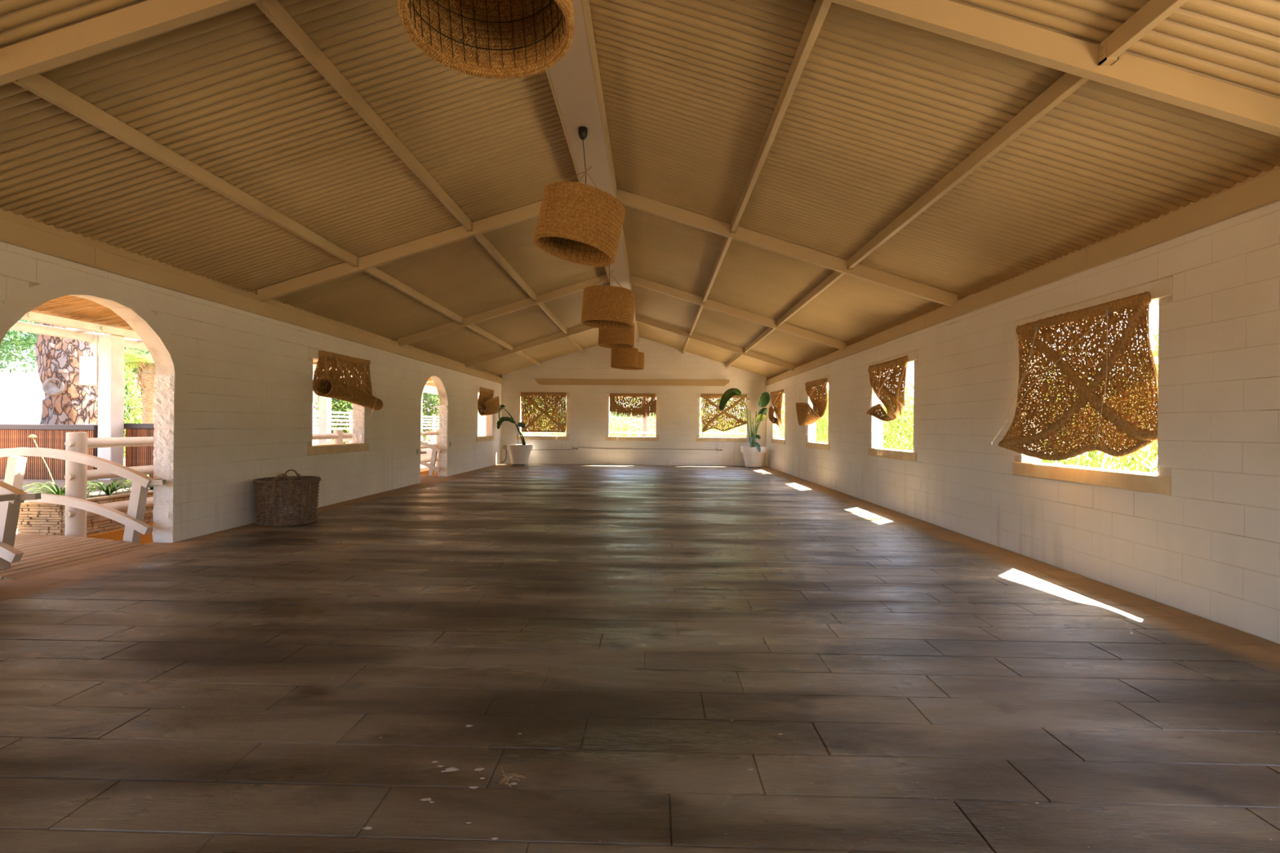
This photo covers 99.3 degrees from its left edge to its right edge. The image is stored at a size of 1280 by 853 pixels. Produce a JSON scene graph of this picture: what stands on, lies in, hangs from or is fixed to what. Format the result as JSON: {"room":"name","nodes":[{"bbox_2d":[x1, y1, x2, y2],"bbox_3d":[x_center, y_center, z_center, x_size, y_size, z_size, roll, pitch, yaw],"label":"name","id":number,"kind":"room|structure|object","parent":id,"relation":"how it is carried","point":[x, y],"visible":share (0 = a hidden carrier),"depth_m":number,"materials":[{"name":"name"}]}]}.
{"room":"yoga studio","nodes":[
{"label":"yoga studio","id":0,"kind":"room"},
{"bbox_2d":[0,241,502,542],"bbox_3d":[-5.066,-0.167,6.881,0.214,2.918,23.520,0,0,1],"label":"wall","id":1,"kind":"structure","parent":0,"point":[244,415],"depth_m":6.97,"materials":[{"name":"brick"}]},
{"bbox_2d":[0,280,186,542],"bbox_3d":[-5.109,-0.043,5.041,0.216,2.563,1.890,0,0,1],"label":"door frame","id":2,"kind":"structure","parent":1,"relation":"in","point":[166,386],"depth_m":5.81,"materials":[{"name":"white paint"}]},
{"bbox_2d":[0,208,503,384],"bbox_3d":[-5.008,-1.612,6.896,0.215,0.330,23.530,0,0,1],"label":"ceiling beam","id":3,"kind":"structure","parent":1,"relation":"attached to","point":[17,230],"depth_m":5.83,"materials":[{"name":"beige paint"}]},
{"bbox_2d":[307,347,368,455],"bbox_3d":[-5.016,-0.373,8.946,0.252,1.605,1.730,0,0,1],"label":"window","id":4,"kind":"structure","parent":1,"relation":"in","point":[313,353],"depth_m":8.65,"materials":[{"name":"paint"}]},
{"bbox_2d":[312,350,382,463],"bbox_3d":[-4.776,-0.270,9.018,0.333,1.832,1.488,0,0,5],"label":"blind","id":5,"kind":"object","parent":4,"relation":"attached to","point":[348,388],"visible":1,"depth_m":8.87,"materials":[{"name":"brown wicker"}]},
{"bbox_2d":[417,371,449,476],"bbox_3d":[-4.927,-0.035,12.799,0.216,2.563,1.890,0,0,1],"label":"door","id":6,"kind":"structure","parent":1,"relation":"in","point":[443,409],"depth_m":13.57,"materials":[{"name":"white paint"}]},
{"bbox_2d":[475,386,494,441],"bbox_3d":[-4.835,-0.365,16.669,0.252,1.605,1.740,0,0,1],"label":"window","id":7,"kind":"structure","parent":1,"relation":"in","point":[482,437],"depth_m":16.50,"materials":[{"name":"paint"}]},
{"bbox_2d":[477,386,499,415],"bbox_3d":[-4.635,-0.551,16.628,0.303,1.211,1.481,0,0,1],"label":"blind","id":8,"kind":"object","parent":7,"relation":"attached to","point":[488,405],"visible":1,"depth_m":16.52,"materials":[{"name":"brown wicker"}]},
{"bbox_2d":[501,336,766,466],"bbox_3d":[-0.220,-0.882,18.433,8.920,4.450,0.204,0,0,1],"label":"wall","id":9,"kind":"structure","parent":0,"point":[588,406],"depth_m":18.33,"materials":[{"name":"paint"}]},
{"bbox_2d":[501,444,506,462],"bbox_3d":[-4.580,0.932,18.396,0.202,0.593,0.090,0,0,-13],"label":"junction box","id":10,"kind":"object","parent":9,"relation":"attached to","point":[504,447],"visible":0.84,"depth_m":18.37,"materials":[{"name":"beige plastic"}]},
{"bbox_2d":[516,392,569,439],"bbox_3d":[-3.273,-0.350,18.510,1.780,1.605,0.252,0,0,1],"label":"window","id":11,"kind":"structure","parent":9,"relation":"in","point":[526,437],"depth_m":18.38,"materials":[{"name":"paint"}]},
{"bbox_2d":[520,391,566,446],"bbox_3d":[-3.258,-0.245,18.359,1.562,1.825,0.080,0,0,1],"label":"blind","id":12,"kind":"object","parent":11,"relation":"attached to","point":[555,400],"visible":0.98,"depth_m":18.36,"materials":[{"name":"brown wicker"}]},
{"bbox_2d":[532,447,715,450],"bbox_3d":[-0.941,0.763,18.328,7.070,0.124,0.021,0,0,1],"label":"conduit","id":13,"kind":"object","parent":9,"relation":"attached to","point":[580,447],"visible":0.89,"depth_m":18.32,"materials":[{"name":"beige"}]},
{"bbox_2d":[534,378,729,386],"bbox_3d":[-0.275,-1.488,18.323,6.585,0.210,0.040,0,0,1],"label":"trim","id":14,"kind":"structure","parent":9,"relation":"attached to","point":[540,381],"depth_m":18.30,"materials":[{"name":"beige paint"}]},
{"bbox_2d":[605,392,659,440],"bbox_3d":[-0.252,-0.325,18.439,1.805,1.605,0.252,0,0,1],"label":"window","id":15,"kind":"structure","parent":9,"relation":"in","point":[607,394],"depth_m":18.31,"materials":[{"name":"paint"}]},
{"bbox_2d":[609,393,656,431],"bbox_3d":[-0.239,-0.202,18.264,1.583,1.830,0.118,0,0,1],"label":"blind","id":16,"kind":"object","parent":15,"relation":"attached to","point":[641,410],"visible":1,"depth_m":18.26,"materials":[{"name":"brown wicker"}]},
{"bbox_2d":[715,448,722,451],"bbox_3d":[2.655,0.780,18.239,0.205,0.095,0.046,0,0,1],"label":"box","id":17,"kind":"object","parent":9,"relation":"attached to","point":[717,449],"visible":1,"depth_m":18.22,"materials":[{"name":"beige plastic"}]},
{"bbox_2d":[696,393,750,441],"bbox_3d":[2.792,-0.299,18.368,1.795,1.605,0.252,0,0,1],"label":"window","id":18,"kind":"structure","parent":9,"relation":"in","point":[698,395],"depth_m":18.24,"materials":[{"name":"paint"}]},
{"bbox_2d":[701,394,746,462],"bbox_3d":[2.821,0.104,18.212,1.568,2.369,0.094,0,0,2],"label":"blind","id":19,"kind":"object","parent":18,"relation":"attached to","point":[733,403],"visible":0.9,"depth_m":18.22,"materials":[{"name":"brown wicker"}]},
{"bbox_2d":[0,463,1279,852],"bbox_3d":[-0.634,1.403,6.535,9.190,0.253,23.640,0,0,1],"label":"floor","id":20,"kind":"structure","parent":0,"point":[668,659],"depth_m":2.66,"materials":[{"name":"brown wood"}]},
{"bbox_2d":[253,469,320,526],"bbox_3d":[-4.585,0.916,7.076,0.733,0.657,0.758,0,0,1],"label":"wicker basket","id":21,"kind":"object","parent":20,"relation":"on","point":[265,490],"visible":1,"depth_m":6.83,"materials":[{"name":"brown wicker"}]},
{"bbox_2d":[499,768,525,786],"bbox_3d":[-0.486,1.273,1.979,0.124,0.005,0.078,0,0,34],"label":"tuft","id":22,"kind":"object","parent":20,"relation":"on","point":[504,779],"visible":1,"depth_m":1.97,"materials":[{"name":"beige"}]},
{"bbox_2d":[497,404,533,465],"bbox_3d":[-4.049,0.268,17.918,1.070,1.981,0.843,0,0,21],"label":"potted plant","id":23,"kind":"object","parent":20,"relation":"on","point":[519,454],"visible":0.99,"depth_m":17.68,"materials":[{"name":"white plastic"}]},
{"bbox_2d":[719,387,769,467],"bbox_3d":[3.419,0.036,17.547,1.490,2.573,0.904,1,0,-22],"label":"potted plant","id":24,"kind":"object","parent":20,"relation":"on","point":[753,455],"visible":1,"depth_m":17.59,"materials":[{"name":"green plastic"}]},
{"bbox_2d":[0,0,1279,378],"bbox_3d":[-0.520,-2.338,6.814,10.100,1.615,24.196,0,0,1],"label":"ceiling","id":25,"kind":"structure","parent":0,"point":[797,183],"depth_m":4.52,"materials":[{"name":"beige paint"}]},
{"bbox_2d":[395,0,577,79],"bbox_3d":[-0.714,-2.320,2.534,0.824,1.048,0.818,0,0,5],"label":"pendant lamp","id":26,"kind":"object","parent":25,"relation":"hanging from","point":[499,39],"visible":1,"depth_m":2.84,"materials":[{"name":"brown wicker"}]},
{"bbox_2d":[529,126,625,266],"bbox_3d":[-0.580,-2.206,5.188,0.888,1.269,0.817,0,0,16],"label":"pendant lamp","id":27,"kind":"object","parent":25,"relation":"hanging from","point":[577,223],"visible":1,"depth_m":4.89,"materials":[{"name":"brown wicker"}]},
{"bbox_2d":[581,265,635,331],"bbox_3d":[-0.483,-2.157,8.224,0.814,1.361,0.831,1,0,-38],"label":"pendant lamp","id":28,"kind":"object","parent":25,"relation":"hanging from","point":[609,307],"visible":0.99,"depth_m":7.90,"materials":[{"name":"brown wicker"}]},
{"bbox_2d":[596,323,635,348],"bbox_3d":[-0.515,-2.273,11.924,0.802,1.123,0.828,1,0,-38],"label":"pendant lamp","id":29,"kind":"object","parent":25,"relation":"hanging from","point":[611,339],"visible":0.74,"depth_m":11.63,"materials":[{"name":"brown wicker"}]},
{"bbox_2d":[610,347,638,368],"bbox_3d":[-0.416,-2.185,14.620,0.740,1.294,0.771,1,0,-38],"label":"pendant lamp","id":30,"kind":"object","parent":25,"relation":"hanging from","point":[621,358],"visible":0.97,"depth_m":14.32,"materials":[{"name":"brown wicker"}]},
{"bbox_2d":[621,346,644,370],"bbox_3d":[-0.257,-2.306,17.216,0.794,1.045,0.831,1,0,-36],"label":"pendant lamp","id":31,"kind":"object","parent":25,"relation":"hanging from","point":[641,355],"visible":0.42,"depth_m":16.99,"materials":[{"name":"brown wicker"}]},
{"bbox_2d":[765,200,1279,644],"bbox_3d":[4.061,-0.089,6.667,0.204,2.918,23.520,0,0,1],"label":"wall","id":32,"kind":"structure","parent":0,"point":[1209,548],"depth_m":4.28,"materials":[{"name":"paint"}]},
{"bbox_2d":[771,388,786,444],"bbox_3d":[4.299,-0.288,16.479,0.252,1.605,1.770,0,0,1],"label":"window","id":33,"kind":"structure","parent":32,"relation":"in","point":[779,441],"depth_m":16.27,"materials":[{"name":"paint"}]},
{"bbox_2d":[768,389,783,428],"bbox_3d":[3.998,-0.517,16.387,0.424,1.166,2.063,0,0,1],"label":"blind","id":34,"kind":"object","parent":33,"relation":"attached to","point":[776,397],"visible":1,"depth_m":16.13,"materials":[{"name":"brown wicker"}]},
{"bbox_2d":[805,375,830,450],"bbox_3d":[4.207,-0.292,12.565,0.252,1.605,1.760,0,0,1],"label":"window","id":35,"kind":"structure","parent":32,"relation":"in","point":[824,446],"depth_m":12.36,"materials":[{"name":"paint"}]},
{"bbox_2d":[795,377,828,430],"bbox_3d":[3.905,-0.447,12.591,0.545,1.280,1.735,0,0,1],"label":"blind","id":36,"kind":"object","parent":35,"relation":"attached to","point":[806,415],"visible":1,"depth_m":12.32,"materials":[{"name":"brown wicker"}]},
{"bbox_2d":[867,350,917,461],"bbox_3d":[4.116,-0.296,8.696,0.252,1.605,1.740,0,0,1],"label":"window","id":37,"kind":"structure","parent":32,"relation":"in","point":[910,455],"depth_m":8.46,"materials":[{"name":"paint"}]},
{"bbox_2d":[866,355,907,455],"bbox_3d":[3.808,-0.290,8.803,0.468,1.539,1.445,0,0,1],"label":"blind","id":38,"kind":"object","parent":37,"relation":"attached to","point":[891,373],"visible":1,"depth_m":8.47,"materials":[{"name":"brown fabric"}]},
{"bbox_2d":[764,165,1279,386],"bbox_3d":[4.034,-1.535,6.684,0.215,0.330,23.530,0,0,1],"label":"ceiling beam","id":39,"kind":"structure","parent":32,"relation":"attached to","point":[1261,190],"depth_m":4.56,"materials":[{"name":"beige paint"}]},
{"bbox_2d":[1012,275,1173,494],"bbox_3d":[4.026,-0.299,4.852,0.252,1.605,1.730,0,0,1],"label":"window","id":40,"kind":"structure","parent":32,"relation":"in","point":[1146,482],"depth_m":4.57,"materials":[{"name":"paint"}]},
{"bbox_2d":[991,291,1158,460],"bbox_3d":[3.763,-0.371,4.861,0.349,1.352,1.541,0,0,-1],"label":"blind","id":41,"kind":"object","parent":40,"relation":"attached to","point":[1135,438],"visible":1,"depth_m":4.67,"materials":[{"name":"brown fabric"}]},
{"label":"outside","id":42,"kind":"structure","parent":0,"visible":0},
{"bbox_2d":[0,435,1157,533],"bbox_3d":[0.574,1.565,24.992,120.000,0.480,110.000,0,0,1],"label":"ground","id":43,"kind":"structure","parent":42,"point":[60,483],"depth_m":12.50,"materials":[{"name":"green plant"}]},
{"bbox_2d":[0,368,44,424],"bbox_3d":[-21.771,-0.375,18.417,7.200,3.170,0.240,0,0,1],"label":"wall","id":44,"kind":"structure","parent":43,"relation":"on","point":[22,394],"depth_m":18.27,"materials":[{"name":"white"}]},
{"bbox_2d":[17,501,65,535],"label":"stone planter","id":45,"kind":"object","parent":43,"relation":"on","point":[42,518],"depth_m":5.99,"materials":[{"name":"brown stone"}]},
{"bbox_2d":[21,434,104,506],"bbox_3d":[-6.645,0.524,6.254,0.768,0.857,0.796,0,0,1],"label":"agapanthus","id":46,"kind":"object","parent":45,"relation":"in","point":[59,491],"visible":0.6,"depth_m":6.20,"materials":[{"name":"green plant"}]},
{"bbox_2d":[0,423,97,479],"bbox_3d":[-15.762,0.561,12.673,6.900,1.250,0.640,0,0,1],"label":"fence","id":47,"kind":"object","parent":43,"relation":"on","point":[11,436],"depth_m":12.34,"materials":[{"name":"brown wood"}]},
{"bbox_2d":[0,423,97,430],"bbox_3d":[-15.757,-0.004,12.674,6.900,0.120,0.640,0,0,1],"label":"countertop","id":48,"kind":"structure","parent":47,"relation":"on","point":[2,426],"depth_m":12.30,"materials":[{"name":"grey"}]},
{"bbox_2d":[34,322,97,424],"bbox_3d":[-15.497,-4.080,17.012,7.962,10.682,8.004,0,0,1],"label":"pine tree","id":49,"kind":"object","parent":43,"relation":"on","point":[66,402],"visible":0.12,"depth_m":14.52,"materials":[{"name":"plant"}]},
{"bbox_2d":[0,319,141,453],"bbox_3d":[-21.835,-1.808,18.271,7.100,6.034,5.146,1,0,-35],"label":"tree","id":50,"kind":"object","parent":43,"relation":"on","point":[13,336],"visible":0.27,"depth_m":17.99,"materials":[{"name":"green plant"}]},
{"bbox_2d":[0,447,166,579],"bbox_3d":[-6.430,0.794,5.017,2.906,1.145,1.750,0,0,1],"label":"footbridge","id":51,"kind":"object","parent":43,"relation":"on","point":[22,556],"visible":0.95,"depth_m":5.52,"materials":[{"name":"white wood"}]},
{"bbox_2d":[79,334,124,479],"bbox_3d":[-12.357,-0.435,12.474,0.780,3.300,0.320,0,0,1],"label":"square column","id":52,"kind":"structure","parent":43,"relation":"on","point":[105,371],"depth_m":12.34,"materials":[{"name":"white paint"}]},
{"bbox_2d":[86,510,127,535],"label":"stone planter","id":53,"kind":"object","parent":43,"relation":"on","point":[95,524],"depth_m":6.40,"materials":[{"name":"brown stone"}]},
{"bbox_2d":[86,488,131,503],"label":"stone planter","id":54,"kind":"object","parent":43,"relation":"on","point":[103,498],"depth_m":6.60,"materials":[{"name":"brown"}]},
{"bbox_2d":[86,478,147,497],"bbox_3d":[-6.515,0.809,6.674,0.775,0.341,0.697,1,0,-33],"label":"agapanthus","id":55,"kind":"object","parent":54,"relation":"in","point":[112,487],"visible":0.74,"depth_m":6.67,"materials":[{"name":"green plant"}]},
{"bbox_2d":[120,474,153,492],"bbox_3d":[-6.519,0.803,7.329,0.712,0.365,0.747,0,0,-15],"label":"agapanthus","id":56,"kind":"object","parent":54,"relation":"in","point":[150,488],"visible":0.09,"depth_m":7.20,"materials":[{"name":"green plant"}]},
{"bbox_2d":[92,337,154,420],"bbox_3d":[-25.290,-2.004,29.104,8.168,6.893,6.402,0,0,1],"label":"bush","id":57,"kind":"object","parent":43,"relation":"on","point":[146,352],"visible":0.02,"depth_m":26.70,"materials":[{"name":"green plant"}]},
{"bbox_2d":[97,349,155,423],"bbox_3d":[-16.626,-0.676,18.473,3.889,3.859,3.640,0,0,1],"label":"palm tree","id":58,"kind":"object","parent":43,"relation":"on","point":[146,372],"visible":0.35,"depth_m":18.22,"materials":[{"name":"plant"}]},
{"bbox_2d":[123,364,142,456],"bbox_3d":[-19.128,-0.595,19.845,1.128,3.847,2.052,0,0,1],"label":"bush","id":59,"kind":"object","parent":43,"relation":"on","point":[127,415],"visible":0.3,"depth_m":20.10,"materials":[{"name":"green plant"}]},
{"bbox_2d":[124,423,155,479],"bbox_3d":[-10.855,0.583,12.908,2.300,1.290,0.640,0,0,1],"label":"fence","id":60,"kind":"object","parent":43,"relation":"on","point":[134,455],"depth_m":12.64,"materials":[{"name":"brown wood"}]},
{"bbox_2d":[124,423,154,428],"bbox_3d":[-10.850,-0.002,12.908,2.300,0.120,0.640,0,0,1],"label":"countertop","id":61,"kind":"structure","parent":60,"relation":"on","point":[126,425],"depth_m":12.61,"materials":[{"name":"grey stone"}]},
{"bbox_2d":[142,506,153,524],"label":"stone planter","id":62,"kind":"object","parent":43,"relation":"on","point":[148,517],"depth_m":7.01,"materials":[{"name":"brown stone"}]},
{"bbox_2d":[86,470,435,544],"bbox_3d":[-5.643,1.477,12.134,1.168,0.430,22.000,0,0,1],"label":"water channel","id":63,"kind":"object","parent":43,"relation":"on","point":[117,535],"visible":0.02,"depth_m":6.57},
{"bbox_2d":[64,430,352,537],"bbox_3d":[-6.039,0.826,8.941,0.163,1.520,6.305,0,0,1],"label":"fence","id":64,"kind":"object","parent":63,"relation":"on","point":[77,475],"visible":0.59,"depth_m":5.93,"materials":[{"name":"white wood"}]},
{"bbox_2d":[420,429,439,476],"bbox_3d":[-5.901,0.832,14.824,0.163,1.520,2.335,0,0,1],"label":"fence","id":65,"kind":"object","parent":63,"relation":"on","point":[436,433],"visible":0.18,"depth_m":15.41,"materials":[{"name":"white wood"}]},
{"bbox_2d":[312,377,331,444],"bbox_3d":[-12.166,-0.427,20.622,0.780,3.300,0.320,0,0,1],"label":"square column","id":66,"kind":"structure","parent":43,"relation":"on","point":[324,402],"depth_m":20.47,"materials":[{"name":"white paint"}]},
{"bbox_2d":[313,375,352,444],"bbox_3d":[-17.069,-1.169,31.415,3.166,5.309,3.152,0,0,1],"label":"bush","id":67,"kind":"object","parent":43,"relation":"on","point":[337,405],"visible":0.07,"depth_m":30.35,"materials":[{"name":"green plant"}]},
{"bbox_2d":[312,409,439,444],"bbox_3d":[-13.830,0.213,32.404,0.150,2.010,24.260,0,0,1],"label":"fence","id":68,"kind":"object","parent":43,"relation":"on","point":[350,420],"visible":0.06,"depth_m":26.06,"materials":[{"name":"white wood"}]},
{"bbox_2d":[317,438,446,482],"bbox_3d":[-6.248,0.802,12.774,2.906,1.145,1.750,0,0,1],"label":"footbridge","id":69,"kind":"object","parent":43,"relation":"on","point":[432,467],"visible":0.1,"depth_m":13.40,"materials":[{"name":"white wood"}]},
{"bbox_2d":[420,392,422,449],"bbox_3d":[-11.973,-0.419,28.820,0.780,3.300,0.320,0,0,1],"label":"square column","id":70,"kind":"structure","parent":43,"relation":"on","point":[422,393],"depth_m":28.86,"materials":[{"name":"white paint"}]},
{"bbox_2d":[8,311,438,394],"bbox_3d":[-9.096,-2.580,15.220,6.963,1.369,36.000,0,0,1],"label":"pergola","id":71,"kind":"object","parent":70,"relation":"on","point":[81,329],"visible":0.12,"depth_m":11.69,"materials":[{"name":"white wood"}]},
{"bbox_2d":[30,295,435,386],"bbox_3d":[-9.021,-2.739,15.219,6.600,1.054,36.000,0,0,1],"label":"roof","id":72,"kind":"structure","parent":71,"relation":"on","point":[70,307],"depth_m":11.23,"materials":[{"name":"beige wood"}]},
{"bbox_2d":[422,389,439,443],"bbox_3d":[-16.636,-2.169,40.409,5.326,7.374,4.173,0,0,1],"label":"bougainvillea","id":73,"kind":"object","parent":43,"relation":"on","point":[431,402],"visible":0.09,"depth_m":39.30,"materials":[{"name":"green plant"}]},
{"bbox_2d":[477,392,485,436],"bbox_3d":[-5.691,-0.178,19.539,1.600,2.950,0.200,0,0,1],"label":"wall","id":74,"kind":"structure","parent":43,"relation":"on","point":[481,419],"depth_m":19.44,"materials":[{"name":"white paint"}]},
{"bbox_2d":[521,397,552,435],"bbox_3d":[-6.366,-0.190,27.160,4.096,3.270,2.839,0,0,1],"label":"shrub","id":75,"kind":"object","parent":43,"relation":"on","point":[534,433],"visible":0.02,"depth_m":26.88,"materials":[{"name":"green plant"}]},
{"bbox_2d":[553,406,635,436],"bbox_3d":[-2.679,-0.032,31.055,4.828,3.036,3.054,0,0,1],"label":"shrub","id":76,"kind":"object","parent":43,"relation":"on","point":[624,419],"visible":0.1,"depth_m":30.83,"materials":[{"name":"green plant"}]},
{"bbox_2d":[559,418,638,436],"bbox_3d":[-2.006,0.543,26.050,3.835,1.940,2.518,0,0,1],"label":"shrub","id":77,"kind":"object","parent":43,"relation":"on","point":[612,424],"visible":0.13,"depth_m":25.79,"materials":[{"name":"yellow plant"}]},
{"bbox_2d":[526,430,745,437],"bbox_3d":[0.299,0.766,22.599,10.050,1.270,0.100,0,0,1],"label":"fence","id":78,"kind":"object","parent":43,"relation":"on","point":[628,432],"visible":0.12,"depth_m":22.57,"materials":[{"name":"white wood"}]},
{"bbox_2d":[641,397,648,436],"bbox_3d":[0.273,-1.323,28.529,1.346,5.456,1.894,0,0,1],"label":"tree","id":79,"kind":"object","parent":43,"relation":"on","point":[646,421],"visible":0.03,"depth_m":28.37,"materials":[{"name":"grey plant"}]},
{"bbox_2d":[524,388,828,438],"bbox_3d":[2.545,-2.062,44.936,27.957,8.161,5.311,0,0,1],"label":"tree belt","id":80,"kind":"object","parent":43,"relation":"on","point":[783,402],"visible":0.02,"depth_m":43.72,"materials":[{"name":"green plant"}]},
{"bbox_2d":[702,417,784,439],"bbox_3d":[5.194,0.541,25.390,4.609,2.115,2.864,0,0,1],"label":"shrub","id":81,"kind":"object","parent":43,"relation":"on","point":[782,429],"visible":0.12,"depth_m":24.85,"materials":[{"name":"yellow plant"}]},
{"bbox_2d":[782,326,1158,472],"bbox_3d":[8.213,-0.014,13.227,1.325,3.298,36.113,0,0,1],"label":"foliage","id":82,"kind":"object","parent":43,"relation":"on","point":[887,438],"visible":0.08,"depth_m":10.50,"materials":[{"name":"green plant"}]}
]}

